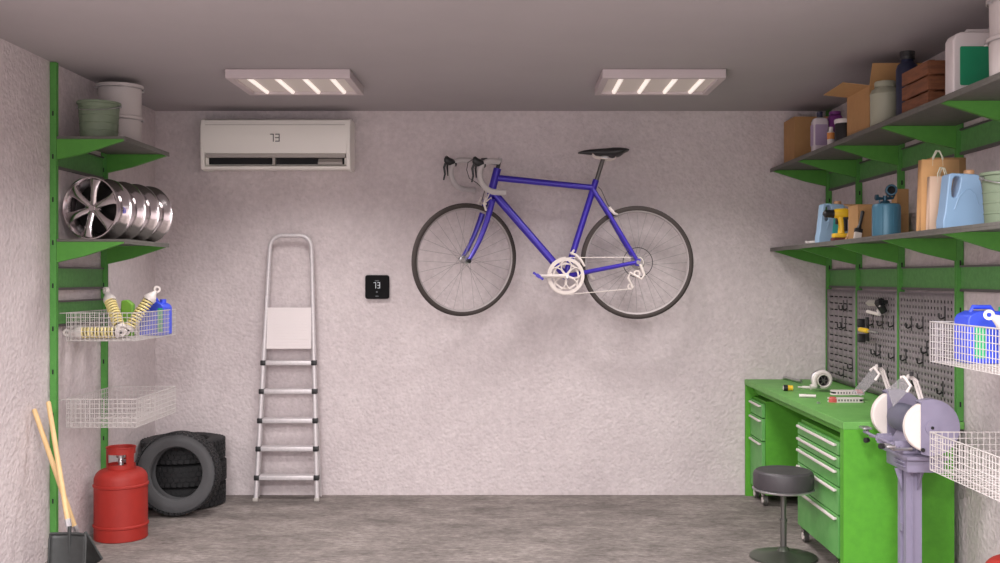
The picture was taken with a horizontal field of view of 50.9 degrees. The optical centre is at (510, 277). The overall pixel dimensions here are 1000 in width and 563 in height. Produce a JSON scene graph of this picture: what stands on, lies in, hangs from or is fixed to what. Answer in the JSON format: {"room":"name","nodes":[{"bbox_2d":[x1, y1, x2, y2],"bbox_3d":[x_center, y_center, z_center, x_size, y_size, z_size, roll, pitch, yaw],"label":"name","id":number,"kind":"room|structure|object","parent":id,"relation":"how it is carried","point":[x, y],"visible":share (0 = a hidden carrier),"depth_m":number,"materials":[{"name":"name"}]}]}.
{"room":"garage","nodes":[
{"label":"garage","id":0,"kind":"room"},
{"bbox_2d":[0,38,154,562],"bbox_3d":[-2.192,0.150,2.413,0.100,2.313,8.025,0,0,0],"label":"wall","id":1,"kind":"structure","parent":0,"point":[24,75],"depth_m":4.78,"materials":[{"name":"paint"}]},
{"bbox_2d":[50,62,57,531],"bbox_3d":[-2.125,0.152,4.884,0.030,2.309,0.024,0,0,0],"label":"upright","id":2,"kind":"object","parent":1,"relation":"attached to","point":[53,65],"visible":0.78,"depth_m":4.87,"materials":[{"name":"green paint"}]},
{"bbox_2d":[58,299,102,326],"bbox_3d":[-2.131,0.168,5.187,0.019,0.122,0.581,0,0,0],"label":"wall panel","id":3,"kind":"object","parent":1,"relation":"attached to","point":[64,306],"visible":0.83,"depth_m":5.17,"materials":[{"name":"green paint"}]},
{"bbox_2d":[58,267,103,289],"bbox_3d":[-2.131,0.002,5.187,0.019,0.110,0.581,0,0,0],"label":"wall panel","id":4,"kind":"object","parent":1,"relation":"attached to","point":[69,278],"visible":0.98,"depth_m":5.18,"materials":[{"name":"green paint"}]},
{"bbox_2d":[58,153,103,178],"bbox_3d":[-2.131,-0.572,5.187,0.019,0.118,0.581,0,0,0],"label":"wall panel","id":5,"kind":"object","parent":1,"relation":"attached to","point":[89,164],"visible":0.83,"depth_m":5.24,"materials":[{"name":"green paint"}]},
{"bbox_2d":[101,152,107,468],"bbox_3d":[-2.125,0.152,5.490,0.030,2.309,0.024,0,0,0],"label":"upright","id":6,"kind":"object","parent":1,"relation":"attached to","point":[104,344],"visible":0.45,"depth_m":5.48,"materials":[{"name":"green paint"}]},
{"bbox_2d":[57,136,169,172],"bbox_3d":[-1.949,-0.604,5.188,0.319,0.108,0.632,0,0,0],"label":"shelf","id":7,"kind":"object","parent":1,"relation":"attached to","point":[123,152],"visible":1,"depth_m":5.12,"materials":[{"name":"green metal"}]},
{"bbox_2d":[75,99,121,135],"bbox_3d":[-1.970,-0.748,5.018,0.216,0.180,0.207,0,0,0],"label":"pail","id":8,"kind":"object","parent":7,"relation":"on","point":[97,117],"visible":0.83,"depth_m":4.94,"materials":[{"name":"green plastic"}]},
{"bbox_2d":[118,114,143,141],"bbox_3d":[-1.985,-0.738,5.329,0.240,0.160,0.233,0,0,0],"label":"pail","id":9,"kind":"object","parent":7,"relation":"on","point":[130,126],"visible":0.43,"depth_m":5.26,"materials":[{"name":"grey plastic"}]},
{"bbox_2d":[95,81,143,116],"bbox_3d":[-1.984,-0.898,5.329,0.240,0.160,0.233,0,0,-34],"label":"pail","id":10,"kind":"object","parent":9,"relation":"on","point":[129,95],"visible":0.81,"depth_m":5.25,"materials":[{"name":"grey plastic"}]},
{"bbox_2d":[57,239,169,263],"bbox_3d":[-1.949,-0.127,5.188,0.319,0.108,0.632,0,0,0],"label":"shelf","id":11,"kind":"object","parent":1,"relation":"attached to","point":[118,250],"visible":1,"depth_m":4.87,"materials":[{"name":"green metal"}]},
{"bbox_2d":[62,177,132,238],"bbox_3d":[-1.968,-0.330,5.000,0.296,0.296,0.125,0,0,13],"label":"wheel rim","id":12,"kind":"object","parent":11,"relation":"on","point":[89,208],"visible":0.98,"depth_m":4.98,"materials":[{"name":"silver metal"}]},
{"bbox_2d":[97,181,146,238],"bbox_3d":[-1.947,-0.330,5.135,0.296,0.296,0.125,0,0,14],"label":"wheel rim","id":13,"kind":"object","parent":11,"relation":"on","point":[139,215],"visible":0.31,"depth_m":5.15,"materials":[{"name":"silver metal"}]},
{"bbox_2d":[130,184,160,240],"bbox_3d":[-1.926,-0.330,5.270,0.296,0.296,0.125,0,0,14],"label":"wheel rim","id":14,"kind":"object","parent":11,"relation":"on","point":[153,207],"visible":0.24,"depth_m":5.28,"materials":[{"name":"silver metal"}]},
{"bbox_2d":[143,186,172,241],"bbox_3d":[-1.905,-0.330,5.405,0.296,0.296,0.125,0,0,14],"label":"wheel rim","id":15,"kind":"object","parent":11,"relation":"on","point":[166,209],"visible":0.26,"depth_m":5.42,"materials":[{"name":"silver metal"}]},
{"bbox_2d":[60,386,175,427],"bbox_3d":[-1.937,0.638,5.218,0.345,0.137,0.626,0,0,0],"label":"wire basket","id":16,"kind":"object","parent":1,"relation":"attached to","point":[144,417],"visible":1,"depth_m":5.15,"materials":[{"name":"grey metal"}]},
{"bbox_2d":[60,309,175,340],"bbox_3d":[-1.937,0.230,5.218,0.345,0.136,0.626,0,0,0],"label":"wire basket","id":17,"kind":"object","parent":1,"relation":"attached to","point":[137,337],"visible":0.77,"depth_m":5.06,"materials":[{"name":"grey metal"}]},
{"bbox_2d":[63,326,126,338],"bbox_3d":[-1.998,0.261,5.043,0.292,0.063,0.063,0,0,-8],"label":"damper","id":18,"kind":"object","parent":17,"relation":"in","point":[78,327],"visible":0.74,"depth_m":5.03,"materials":[{"name":"beige metal"}]},
{"bbox_2d":[103,287,125,333],"bbox_3d":[-1.958,0.162,5.173,0.196,0.236,0.063,0,0,44],"label":"damper","id":19,"kind":"object","parent":17,"relation":"in","point":[110,302],"visible":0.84,"depth_m":5.16,"materials":[{"name":"beige metal"}]},
{"bbox_2d":[121,300,134,335],"bbox_3d":[-1.944,0.203,5.320,0.070,0.184,0.040,0,0,0],"label":"bottle","id":20,"kind":"object","parent":17,"relation":"in","point":[127,306],"visible":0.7,"depth_m":5.30,"materials":[{"name":"green plastic"}]},
{"bbox_2d":[125,286,160,334],"bbox_3d":[-1.840,0.161,5.230,0.185,0.244,0.063,0,0,-34],"label":"damper","id":21,"kind":"object","parent":17,"relation":"in","point":[150,297],"visible":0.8,"depth_m":5.22,"materials":[{"name":"beige metal"}]},
{"bbox_2d":[140,298,171,335],"bbox_3d":[-1.835,0.198,5.419,0.135,0.193,0.101,0,0,6],"label":"jerrycan","id":22,"kind":"object","parent":17,"relation":"in","point":[158,305],"visible":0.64,"depth_m":5.37,"materials":[{"name":"blue plastic"}]},
{"bbox_2d":[45,495,835,562],"bbox_3d":[-0.111,1.357,2.413,4.262,0.100,8.025,0,0,0],"label":"floor","id":23,"kind":"structure","parent":0,"point":[271,528],"depth_m":5.41,"materials":[{"name":"concrete"}]},
{"bbox_2d":[46,401,86,562],"bbox_3d":[-1.985,0.923,4.581,0.340,0.740,0.116,0,0,40],"label":"shovel","id":24,"kind":"object","parent":23,"relation":"on","point":[69,546],"visible":1,"depth_m":4.54,"materials":[{"name":"brown wood"}]},
{"bbox_2d":[64,518,71,531],"bbox_3d":[-1.921,1.076,4.556,0.029,0.065,0.045,0,0,-44],"label":"socket","id":25,"kind":"object","parent":24,"relation":"attached to","point":[68,524],"depth_m":4.55,"materials":[{"name":"silver metal"}]},
{"bbox_2d":[32,408,102,562],"bbox_3d":[-1.980,0.959,4.719,0.306,0.759,0.092,0,0,-7],"label":"shovel","id":26,"kind":"object","parent":23,"relation":"on","point":[93,555],"visible":0.44,"depth_m":4.70,"materials":[{"name":"brown wood"}]},
{"bbox_2d":[72,525,79,532],"bbox_3d":[-1.966,1.146,4.741,0.039,0.066,0.029,0,0,-26],"label":"socket","id":27,"kind":"object","parent":26,"relation":"attached to","point":[75,528],"depth_m":4.73,"materials":[{"name":"silver metal"}]},
{"bbox_2d":[92,444,148,543],"bbox_3d":[-1.965,1.077,5.290,0.268,0.459,0.268,0,0,0],"label":"gas cylinder","id":28,"kind":"object","parent":23,"relation":"on","point":[120,489],"visible":1,"depth_m":5.19,"materials":[{"name":"red paint"}]},
{"bbox_2d":[136,431,221,515],"bbox_3d":[-1.829,1.069,5.774,0.451,0.456,0.146,0,0,0],"label":"tire","id":29,"kind":"object","parent":23,"relation":"on","point":[159,500],"visible":0.94,"depth_m":5.73,"materials":[{"name":"grey rubber"}]},
{"bbox_2d":[148,480,225,509],"bbox_3d":[-1.896,1.243,6.088,0.471,0.128,0.471,0,0,0],"label":"tire","id":30,"kind":"object","parent":23,"relation":"on","point":[219,497],"visible":0.28,"depth_m":5.94,"materials":[{"name":"black rubber"}]},
{"bbox_2d":[155,457,226,487],"bbox_3d":[-1.892,1.115,6.088,0.471,0.128,0.471,0,0,-3],"label":"tire","id":31,"kind":"object","parent":30,"relation":"on","point":[167,476],"visible":0.41,"depth_m":5.87,"materials":[{"name":"black rubber"}]},
{"bbox_2d":[140,432,225,464],"bbox_3d":[-1.899,0.986,6.088,0.471,0.128,0.471,0,0,-6],"label":"tire","id":32,"kind":"object","parent":31,"relation":"on","point":[176,455],"visible":0.46,"depth_m":5.89,"materials":[{"name":"black rubber"}]},
{"bbox_2d":[253,233,321,500],"bbox_3d":[-1.319,0.520,6.216,0.393,1.573,0.153,0,0,0],"label":"step ladder","id":33,"kind":"object","parent":23,"relation":"on","point":[283,328],"visible":1,"depth_m":6.22,"materials":[{"name":"metal"}]},
{"bbox_2d":[749,396,809,504],"bbox_3d":[1.631,1.006,6.138,0.429,0.602,0.305,0,0,0],"label":"base cabinet","id":34,"kind":"object","parent":23,"relation":"on","point":[773,429],"visible":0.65,"depth_m":5.99,"materials":[{"name":"green metal"}]},
{"bbox_2d":[749,465,817,562],"bbox_3d":[1.273,1.101,4.907,0.314,0.412,0.314,0,0,0],"label":"stool","id":35,"kind":"object","parent":23,"relation":"on","point":[783,481],"visible":1,"depth_m":4.84,"materials":[{"name":"black leather"}]},
{"bbox_2d":[796,419,839,562],"bbox_3d":[1.631,1.006,4.919,0.429,0.602,0.662,0,0,0],"label":"base cabinet","id":36,"kind":"object","parent":23,"relation":"on","point":[818,450],"visible":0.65,"depth_m":4.86,"materials":[{"name":"green metal"}]},
{"bbox_2d":[745,379,963,562],"bbox_3d":[1.661,0.958,5.379,0.513,0.698,1.878,0,0,0],"label":"workbench","id":37,"kind":"object","parent":23,"relation":"on","point":[868,483],"visible":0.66,"depth_m":4.44,"materials":[{"name":"green metal"}]},
{"bbox_2d":[783,385,792,390],"bbox_3d":[1.492,0.592,5.658,0.050,0.033,0.035,0,0,0],"label":"flashlight","id":38,"kind":"object","parent":37,"relation":"on","point":[785,387],"visible":1,"depth_m":5.64,"materials":[{"name":"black plastic"}]},
{"bbox_2d":[783,376,802,382],"bbox_3d":[1.657,0.597,6.181,0.022,0.022,0.241,0,0,-8],"label":"bar","id":39,"kind":"object","parent":37,"relation":"on","point":[784,377],"visible":1,"depth_m":6.16,"materials":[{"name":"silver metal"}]},
{"bbox_2d":[799,394,815,397],"bbox_3d":[1.508,0.600,5.340,0.083,0.019,0.019,0,0,16],"label":"socket","id":40,"kind":"object","parent":37,"relation":"on","point":[800,395],"visible":1,"depth_m":5.33,"materials":[{"name":"white"}]},
{"bbox_2d":[809,370,831,389],"bbox_3d":[1.657,0.544,5.636,0.120,0.106,0.097,0,0,0],"label":"turbocharger","id":41,"kind":"object","parent":37,"relation":"on","point":[820,379],"visible":1,"depth_m":5.60,"materials":[{"name":"white metal"}]},
{"bbox_2d":[827,397,863,402],"bbox_3d":[1.643,0.596,5.156,0.172,0.026,0.058,0,0,0],"label":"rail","id":42,"kind":"object","parent":37,"relation":"on","point":[831,399],"visible":1,"depth_m":5.13,"materials":[{"name":"white"}]},
{"bbox_2d":[830,389,864,394],"bbox_3d":[1.679,0.569,5.240,0.168,0.026,0.058,0,0,0],"label":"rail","id":43,"kind":"object","parent":37,"relation":"on","point":[856,391],"visible":1,"depth_m":5.21,"materials":[{"name":"white"}]},
{"bbox_2d":[859,363,959,562],"bbox_3d":[1.572,0.832,4.214,0.327,0.951,0.435,0,0,0],"label":"grinder","id":44,"kind":"object","parent":23,"relation":"on","point":[904,422],"visible":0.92,"depth_m":4.14,"materials":[{"name":"grey metal"}]},
{"bbox_2d":[985,554,999,562],"bbox_3d":[1.745,1.077,3.570,0.268,0.459,0.268,0,0,0],"label":"gas cylinder","id":45,"kind":"object","parent":23,"relation":"on","point":[994,559],"visible":1,"depth_m":3.60,"materials":[{"name":"red paint"}]},
{"bbox_2d":[155,111,825,494],"bbox_3d":[-0.111,0.150,6.375,4.062,2.313,0.100,0,0,0],"label":"wall","id":46,"kind":"structure","parent":0,"point":[541,390],"depth_m":6.33,"materials":[{"name":"paint"}]},
{"bbox_2d":[200,119,354,171],"bbox_3d":[-1.377,-0.784,6.223,0.875,0.307,0.201,0,0,0],"label":"air conditioner","id":47,"kind":"object","parent":46,"relation":"attached to","point":[225,144],"visible":1,"depth_m":6.13,"materials":[{"name":"white plastic"}]},
{"bbox_2d":[209,158,343,163],"bbox_3d":[-1.377,-0.687,6.171,0.795,0.040,0.004,0,0,0],"label":"outlet","id":48,"kind":"object","parent":47,"relation":"attached to","point":[211,160],"depth_m":6.17,"materials":[{"name":"black plastic"}]},
{"bbox_2d":[365,275,388,298],"bbox_3d":[-0.804,0.054,6.312,0.143,0.143,0.025,0,0,0],"label":"thermostat","id":49,"kind":"object","parent":46,"relation":"attached to","point":[376,286],"visible":1,"depth_m":6.30,"materials":[{"name":"black plastic"}]},
{"bbox_2d":[411,147,693,318],"bbox_3d":[0.249,-0.257,6.015,1.614,0.990,0.494,0,0,0],"label":"bicycle","id":50,"kind":"object","parent":46,"relation":"hanging from","point":[637,262],"visible":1,"depth_m":6.05,"materials":[{"name":"blue paint"}]},
{"bbox_2d":[443,156,456,179],"bbox_3d":[-0.358,-0.644,6.157,0.082,0.144,0.057,0,0,0],"label":"hood","id":51,"kind":"object","parent":50,"relation":"attached to","point":[450,162],"depth_m":6.15,"materials":[{"name":"black"}]},
{"bbox_2d":[471,156,485,181],"bbox_3d":[-0.180,-0.599,5.795,0.082,0.144,0.057,0,0,0],"label":"hood","id":52,"kind":"object","parent":50,"relation":"attached to","point":[481,164],"depth_m":5.79,"materials":[{"name":"black rubber"}]},
{"bbox_2d":[0,0,988,110],"bbox_3d":[-0.111,-1.056,2.413,4.262,0.100,8.025,0,0,0],"label":"ceiling","id":53,"kind":"structure","parent":0,"point":[406,55],"depth_m":4.54,"materials":[{"name":"paint"}]},
{"bbox_2d":[225,69,363,94],"bbox_3d":[-1.075,-0.983,5.287,0.605,0.044,0.478,0,0,0],"label":"ceiling light","id":54,"kind":"object","parent":53,"relation":"attached to","point":[251,81],"visible":1,"depth_m":5.21,"materials":[{"name":"white metal"}]},
{"bbox_2d":[595,69,725,94],"bbox_3d":[0.738,-0.983,5.287,0.599,0.044,0.478,0,0,0],"label":"ceiling light","id":55,"kind":"object","parent":53,"relation":"attached to","point":[610,81],"visible":1,"depth_m":5.21,"materials":[{"name":"white metal"}]},
{"bbox_2d":[832,28,999,562],"bbox_3d":[1.970,0.150,2.413,0.100,2.313,8.025,0,0,0],"label":"wall","id":56,"kind":"structure","parent":0,"point":[976,515],"depth_m":4.37,"materials":[{"name":"paint"}]},
{"bbox_2d":[826,110,831,370],"bbox_3d":[1.903,-0.198,6.290,0.030,1.609,0.024,0,0,0],"label":"upright","id":57,"kind":"object","parent":56,"relation":"attached to","point":[828,193],"visible":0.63,"depth_m":6.28,"materials":[{"name":"green paint"}]},
{"bbox_2d":[827,289,854,386],"bbox_3d":[1.904,0.333,6.018,0.030,0.532,0.520,0,0,0],"label":"perforated panel","id":58,"kind":"object","parent":56,"relation":"attached to","point":[840,343],"visible":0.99,"depth_m":6.02,"materials":[{"name":"metal"}]},
{"bbox_2d":[829,172,854,190],"bbox_3d":[1.909,-0.576,6.018,0.019,0.110,0.520,0,0,0],"label":"wall panel","id":59,"kind":"object","parent":56,"relation":"attached to","point":[837,181],"visible":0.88,"depth_m":6.09,"materials":[{"name":"green paint"}]},
{"bbox_2d":[829,268,854,287],"bbox_3d":[1.909,0.002,6.018,0.019,0.110,0.520,0,0,0],"label":"wall panel","id":60,"kind":"object","parent":56,"relation":"attached to","point":[839,278],"visible":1,"depth_m":6.04,"materials":[{"name":"green paint"}]},
{"bbox_2d":[855,158,861,388],"bbox_3d":[1.903,-0.198,5.745,0.030,1.609,0.024,0,0,0],"label":"upright","id":61,"kind":"object","parent":56,"relation":"attached to","point":[858,186],"visible":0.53,"depth_m":5.73,"materials":[{"name":"green paint"}]},
{"bbox_2d":[857,290,896,394],"bbox_3d":[1.904,0.333,5.435,0.030,0.532,0.595,0,0,0],"label":"perforated panel","id":62,"kind":"object","parent":56,"relation":"attached to","point":[886,336],"visible":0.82,"depth_m":5.43,"materials":[{"name":"metal"}]},
{"bbox_2d":[857,317,877,341],"bbox_3d":[1.860,0.275,5.455,0.064,0.136,0.344,0,0,0],"label":"screwdriver holder","id":63,"kind":"object","parent":62,"relation":"attached to","point":[861,323],"visible":1,"depth_m":5.57,"materials":[{"name":"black plastic"}]},
{"bbox_2d":[866,298,887,315],"bbox_3d":[1.853,0.145,5.330,0.056,0.092,0.175,0,0,-9],"label":"gun","id":64,"kind":"object","parent":62,"relation":"hanging from","point":[880,303],"visible":1,"depth_m":5.27,"materials":[{"name":"grey plastic"}]},
{"bbox_2d":[859,159,896,182],"bbox_3d":[1.909,-0.576,5.435,0.019,0.110,0.595,0,0,0],"label":"wall panel","id":65,"kind":"object","parent":56,"relation":"attached to","point":[869,169],"visible":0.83,"depth_m":5.51,"materials":[{"name":"green paint"}]},
{"bbox_2d":[859,267,896,289],"bbox_3d":[1.909,0.002,5.435,0.019,0.110,0.595,0,0,0],"label":"wall panel","id":66,"kind":"object","parent":56,"relation":"attached to","point":[870,278],"visible":0.86,"depth_m":5.44,"materials":[{"name":"green paint"}]},
{"bbox_2d":[770,72,999,185],"bbox_3d":[1.723,-0.604,4.686,0.327,0.108,3.271,0,0,0],"label":"shelf","id":67,"kind":"object","parent":56,"relation":"attached to","point":[935,121],"visible":1,"depth_m":4.45,"materials":[{"name":"green metal"}]},
{"bbox_2d":[784,117,827,162],"bbox_3d":[1.750,-0.793,6.155,0.240,0.271,0.230,0,0,0],"label":"cardboard box","id":68,"kind":"object","parent":67,"relation":"on","point":[796,129],"visible":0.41,"depth_m":6.04,"materials":[{"name":"brown cardboard"}]},
{"bbox_2d":[810,111,828,150],"bbox_3d":[1.631,-0.769,5.549,0.084,0.222,0.062,0,0,0],"label":"bottle","id":69,"kind":"object","parent":67,"relation":"on","point":[819,127],"visible":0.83,"depth_m":5.52,"materials":[{"name":"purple plastic"}]},
{"bbox_2d":[827,127,834,144],"bbox_3d":[1.645,-0.718,5.400,0.038,0.119,0.038,0,0,0],"label":"bottle","id":70,"kind":"object","parent":67,"relation":"on","point":[830,134],"visible":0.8,"depth_m":5.39,"materials":[{"name":"white plastic"}]},
{"bbox_2d":[827,111,842,131],"bbox_3d":[1.715,-0.770,5.560,0.076,0.224,0.060,0,0,0],"label":"bottle","id":71,"kind":"object","parent":67,"relation":"on","point":[833,115],"visible":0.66,"depth_m":5.53,"materials":[{"name":"purple plastic"}]},
{"bbox_2d":[834,118,846,140],"bbox_3d":[1.662,-0.725,5.240,0.096,0.134,0.096,0,0,0],"label":"jar","id":72,"kind":"object","parent":67,"relation":"on","point":[841,123],"visible":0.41,"depth_m":5.21,"materials":[{"name":"black plastic"}]},
{"bbox_2d":[824,63,921,135],"bbox_3d":[1.677,-0.808,4.862,0.385,0.300,0.375,0,0,0],"label":"cardboard box","id":73,"kind":"object","parent":67,"relation":"on","point":[857,95],"visible":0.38,"depth_m":4.77,"materials":[{"name":"brown cardboard"}]},
{"bbox_2d":[870,80,895,126],"bbox_3d":[1.626,-0.755,4.565,0.128,0.195,0.128,0,0,0],"label":"jar","id":74,"kind":"object","parent":67,"relation":"on","point":[883,97],"visible":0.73,"depth_m":4.52,"materials":[{"name":"beige plastic"}]},
{"bbox_2d":[896,50,917,115],"bbox_3d":[1.672,-0.807,4.430,0.092,0.298,0.092,0,0,0],"label":"bottle","id":75,"kind":"object","parent":67,"relation":"on","point":[907,57],"visible":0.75,"depth_m":4.40,"materials":[{"name":"blue plastic"}]},
{"bbox_2d":[902,60,944,112],"bbox_3d":[1.735,-0.749,4.165,0.270,0.182,0.270,0,0,0],"label":"wooden crate","id":76,"kind":"object","parent":67,"relation":"on","point":[924,83],"visible":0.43,"depth_m":4.09,"materials":[{"name":"brown wood"}]},
{"bbox_2d":[945,29,988,94],"bbox_3d":[1.720,-0.784,3.812,0.260,0.252,0.076,0,0,0],"label":"canister","id":77,"kind":"object","parent":67,"relation":"on","point":[966,56],"visible":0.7,"depth_m":3.77,"materials":[{"name":"white plastic"}]},
{"bbox_2d":[984,34,999,75],"bbox_3d":[1.671,-0.722,3.419,0.240,0.128,0.233,0,0,23],"label":"pail","id":78,"kind":"object","parent":67,"relation":"on","point":[993,42],"visible":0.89,"depth_m":3.40,"materials":[{"name":"grey plastic"}]},
{"bbox_2d":[986,0,999,36],"bbox_3d":[1.672,-0.850,3.418,0.240,0.128,0.233,0,0,0],"label":"pail","id":79,"kind":"object","parent":78,"relation":"on","point":[993,5],"visible":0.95,"depth_m":3.41,"materials":[{"name":"grey plastic"}]},
{"bbox_2d":[770,221,999,265],"bbox_3d":[1.723,-0.127,4.686,0.327,0.108,3.271,0,0,0],"label":"shelf","id":80,"kind":"object","parent":56,"relation":"attached to","point":[940,242],"visible":1,"depth_m":4.45,"materials":[{"name":"green metal"}]},
{"bbox_2d":[815,201,847,242],"bbox_3d":[1.660,-0.289,5.439,0.152,0.217,0.072,0,0,0],"label":"jug","id":81,"kind":"object","parent":80,"relation":"on","point":[826,227],"visible":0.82,"depth_m":5.40,"materials":[{"name":"blue plastic"}]},
{"bbox_2d":[823,208,847,240],"bbox_3d":[1.623,-0.264,5.200,0.155,0.165,0.060,0,0,0],"label":"cordless drill","id":82,"kind":"object","parent":80,"relation":"on","point":[840,215],"visible":0.8,"depth_m":5.18,"materials":[{"name":"yellow plastic"}]},
{"bbox_2d":[843,204,872,238],"bbox_3d":[1.750,-0.273,5.080,0.220,0.183,0.200,0,0,0],"label":"cardboard box","id":83,"kind":"object","parent":80,"relation":"on","point":[854,210],"visible":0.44,"depth_m":4.98,"materials":[{"name":"brown cardboard"}]},
{"bbox_2d":[853,211,864,237],"bbox_3d":[1.638,-0.248,4.937,0.062,0.139,0.030,0,0,-16],"label":"brush","id":84,"kind":"object","parent":80,"relation":"on","point":[858,231],"visible":0.88,"depth_m":4.93,"materials":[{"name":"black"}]},
{"bbox_2d":[872,184,900,235],"bbox_3d":[1.668,-0.298,4.667,0.123,0.234,0.122,0,0,0],"label":"blowtorch","id":85,"kind":"object","parent":80,"relation":"on","point":[886,216],"visible":0.89,"depth_m":4.62,"materials":[{"name":"blue paint"}]},
{"bbox_2d":[901,215,908,232],"bbox_3d":[1.792,-0.235,4.835,0.053,0.108,0.070,0,0,0],"label":"cardboard box","id":86,"kind":"object","parent":80,"relation":"on","point":[904,218],"visible":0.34,"depth_m":4.80,"materials":[{"name":"cardboard"}]},
{"bbox_2d":[892,189,908,214],"bbox_3d":[1.792,-0.348,4.835,0.053,0.118,0.070,0,0,0],"label":"cardboard box","id":87,"kind":"object","parent":86,"relation":"on","point":[901,197],"visible":0.62,"depth_m":4.80,"materials":[{"name":"cardboard"}]},
{"bbox_2d":[916,150,958,230],"bbox_3d":[1.653,-0.336,4.065,0.149,0.310,0.050,0,0,0],"label":"paper bag","id":88,"kind":"object","parent":80,"relation":"on","point":[926,168],"visible":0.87,"depth_m":4.04,"materials":[{"name":"beige paper"}]},
{"bbox_2d":[926,167,952,229],"bbox_3d":[1.644,-0.301,4.002,0.112,0.240,0.035,0,0,0],"label":"paper bag","id":89,"kind":"object","parent":80,"relation":"on","point":[933,182],"visible":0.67,"depth_m":3.98,"materials":[{"name":"beige paper"}]},
{"bbox_2d":[927,158,965,173],"bbox_3d":[1.728,-0.329,4.175,0.145,0.295,0.050,0,0,0],"label":"paper bag","id":90,"kind":"object","parent":80,"relation":"on","point":[962,161],"visible":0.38,"depth_m":4.15,"materials":[{"name":"paper"}]},
{"bbox_2d":[936,170,983,228],"bbox_3d":[1.658,-0.289,3.874,0.152,0.217,0.072,0,0,0],"label":"jug","id":91,"kind":"object","parent":80,"relation":"on","point":[963,205],"visible":0.92,"depth_m":3.84,"materials":[{"name":"blue plastic"}]},
{"bbox_2d":[979,171,999,222],"bbox_3d":[1.715,-0.271,3.598,0.216,0.180,0.207,0,0,0],"label":"pail","id":92,"kind":"object","parent":80,"relation":"on","point":[990,182],"visible":0.91,"depth_m":3.57,"materials":[{"name":"green plastic"}]},
{"bbox_2d":[897,143,904,388],"bbox_3d":[1.903,-0.198,5.125,0.030,1.609,0.024,0,0,0],"label":"upright","id":93,"kind":"object","parent":56,"relation":"attached to","point":[900,174],"visible":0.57,"depth_m":5.11,"materials":[{"name":"green paint"}]},
{"bbox_2d":[899,292,953,409],"bbox_3d":[1.904,0.333,4.793,0.030,0.532,0.640,0,0,0],"label":"perforated panel","id":94,"kind":"object","parent":56,"relation":"attached to","point":[916,305],"visible":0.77,"depth_m":4.79,"materials":[{"name":"metal"}]},
{"bbox_2d":[916,316,923,331],"bbox_3d":[1.875,0.211,4.815,0.034,0.070,0.016,0,0,0],"label":"hook","id":95,"kind":"object","parent":94,"relation":"attached to","point":[922,327],"visible":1,"depth_m":4.81,"materials":[{"name":"black metal"}]},
{"bbox_2d":[916,351,923,366],"bbox_3d":[1.875,0.371,4.815,0.034,0.070,0.016,0,0,0],"label":"hook","id":96,"kind":"object","parent":94,"relation":"attached to","point":[922,362],"visible":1,"depth_m":4.81,"materials":[{"name":"black metal"}]},
{"bbox_2d":[920,341,927,355],"bbox_3d":[1.875,0.320,4.769,0.034,0.070,0.016,0,0,0],"label":"hook","id":97,"kind":"object","parent":94,"relation":"attached to","point":[926,351],"visible":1,"depth_m":4.77,"materials":[{"name":"black metal"}]},
{"bbox_2d":[936,381,943,396],"bbox_3d":[1.875,0.485,4.592,0.034,0.070,0.016,0,0,0],"label":"hook","id":98,"kind":"object","parent":94,"relation":"attached to","point":[942,392],"visible":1,"depth_m":4.59,"materials":[{"name":"black metal"}]},
{"bbox_2d":[938,306,945,320],"bbox_3d":[1.875,0.157,4.571,0.034,0.070,0.016,0,0,0],"label":"hook","id":99,"kind":"object","parent":94,"relation":"attached to","point":[944,317],"visible":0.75,"depth_m":4.57,"materials":[{"name":"black metal"}]},
{"bbox_2d":[901,142,953,170],"bbox_3d":[1.909,-0.576,4.793,0.019,0.110,0.640,0,0,0],"label":"wall panel","id":100,"kind":"object","parent":56,"relation":"attached to","point":[911,154],"visible":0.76,"depth_m":4.90,"materials":[{"name":"green paint"}]},
{"bbox_2d":[901,266,953,290],"bbox_3d":[1.909,0.002,4.793,0.019,0.110,0.640,0,0,0],"label":"wall panel","id":101,"kind":"object","parent":56,"relation":"attached to","point":[930,278],"visible":1,"depth_m":4.78,"materials":[{"name":"green paint"}]},
{"bbox_2d":[954,123,963,420],"bbox_3d":[1.903,-0.198,4.460,0.030,1.609,0.024,0,0,0],"label":"upright","id":102,"kind":"object","parent":56,"relation":"attached to","point":[958,295],"visible":0.36,"depth_m":4.45,"materials":[{"name":"green paint"}]},
{"bbox_2d":[929,321,999,375],"bbox_3d":[1.715,0.233,3.546,0.345,0.150,0.650,0,0,0],"label":"wire basket","id":103,"kind":"object","parent":56,"relation":"attached to","point":[995,368],"visible":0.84,"depth_m":3.62,"materials":[{"name":"grey metal"}]},
{"bbox_2d":[954,305,999,363],"bbox_3d":[1.715,0.201,3.779,0.190,0.208,0.121,0,0,0],"label":"jerrycan","id":104,"kind":"object","parent":103,"relation":"in","point":[967,317],"visible":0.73,"depth_m":3.72,"materials":[{"name":"blue plastic"}]},
{"bbox_2d":[983,310,999,327],"bbox_3d":[1.737,0.193,3.551,0.255,0.168,0.063,0,0,29],"label":"damper","id":105,"kind":"object","parent":103,"relation":"in","point":[995,318],"visible":0.97,"depth_m":3.59,"materials":[{"name":"white"}]},
{"bbox_2d":[930,431,999,501],"bbox_3d":[1.715,0.637,3.546,0.345,0.143,0.650,0,0,0],"label":"wire basket","id":106,"kind":"object","parent":56,"relation":"attached to","point":[936,438],"visible":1,"depth_m":3.66,"materials":[{"name":"grey metal"}]},
{"bbox_2d":[960,119,999,154],"bbox_3d":[1.909,-0.576,4.145,0.019,0.110,0.605,0,0,0],"label":"wall panel","id":107,"kind":"object","parent":56,"relation":"attached to","point":[985,134],"visible":0.85,"depth_m":4.26,"materials":[{"name":"green paint"}]},
{"bbox_2d":[960,264,999,292],"bbox_3d":[1.909,0.002,4.145,0.019,0.110,0.605,0,0,0],"label":"wall panel","id":108,"kind":"object","parent":56,"relation":"attached to","point":[974,278],"visible":1,"depth_m":4.26,"materials":[{"name":"green paint"}]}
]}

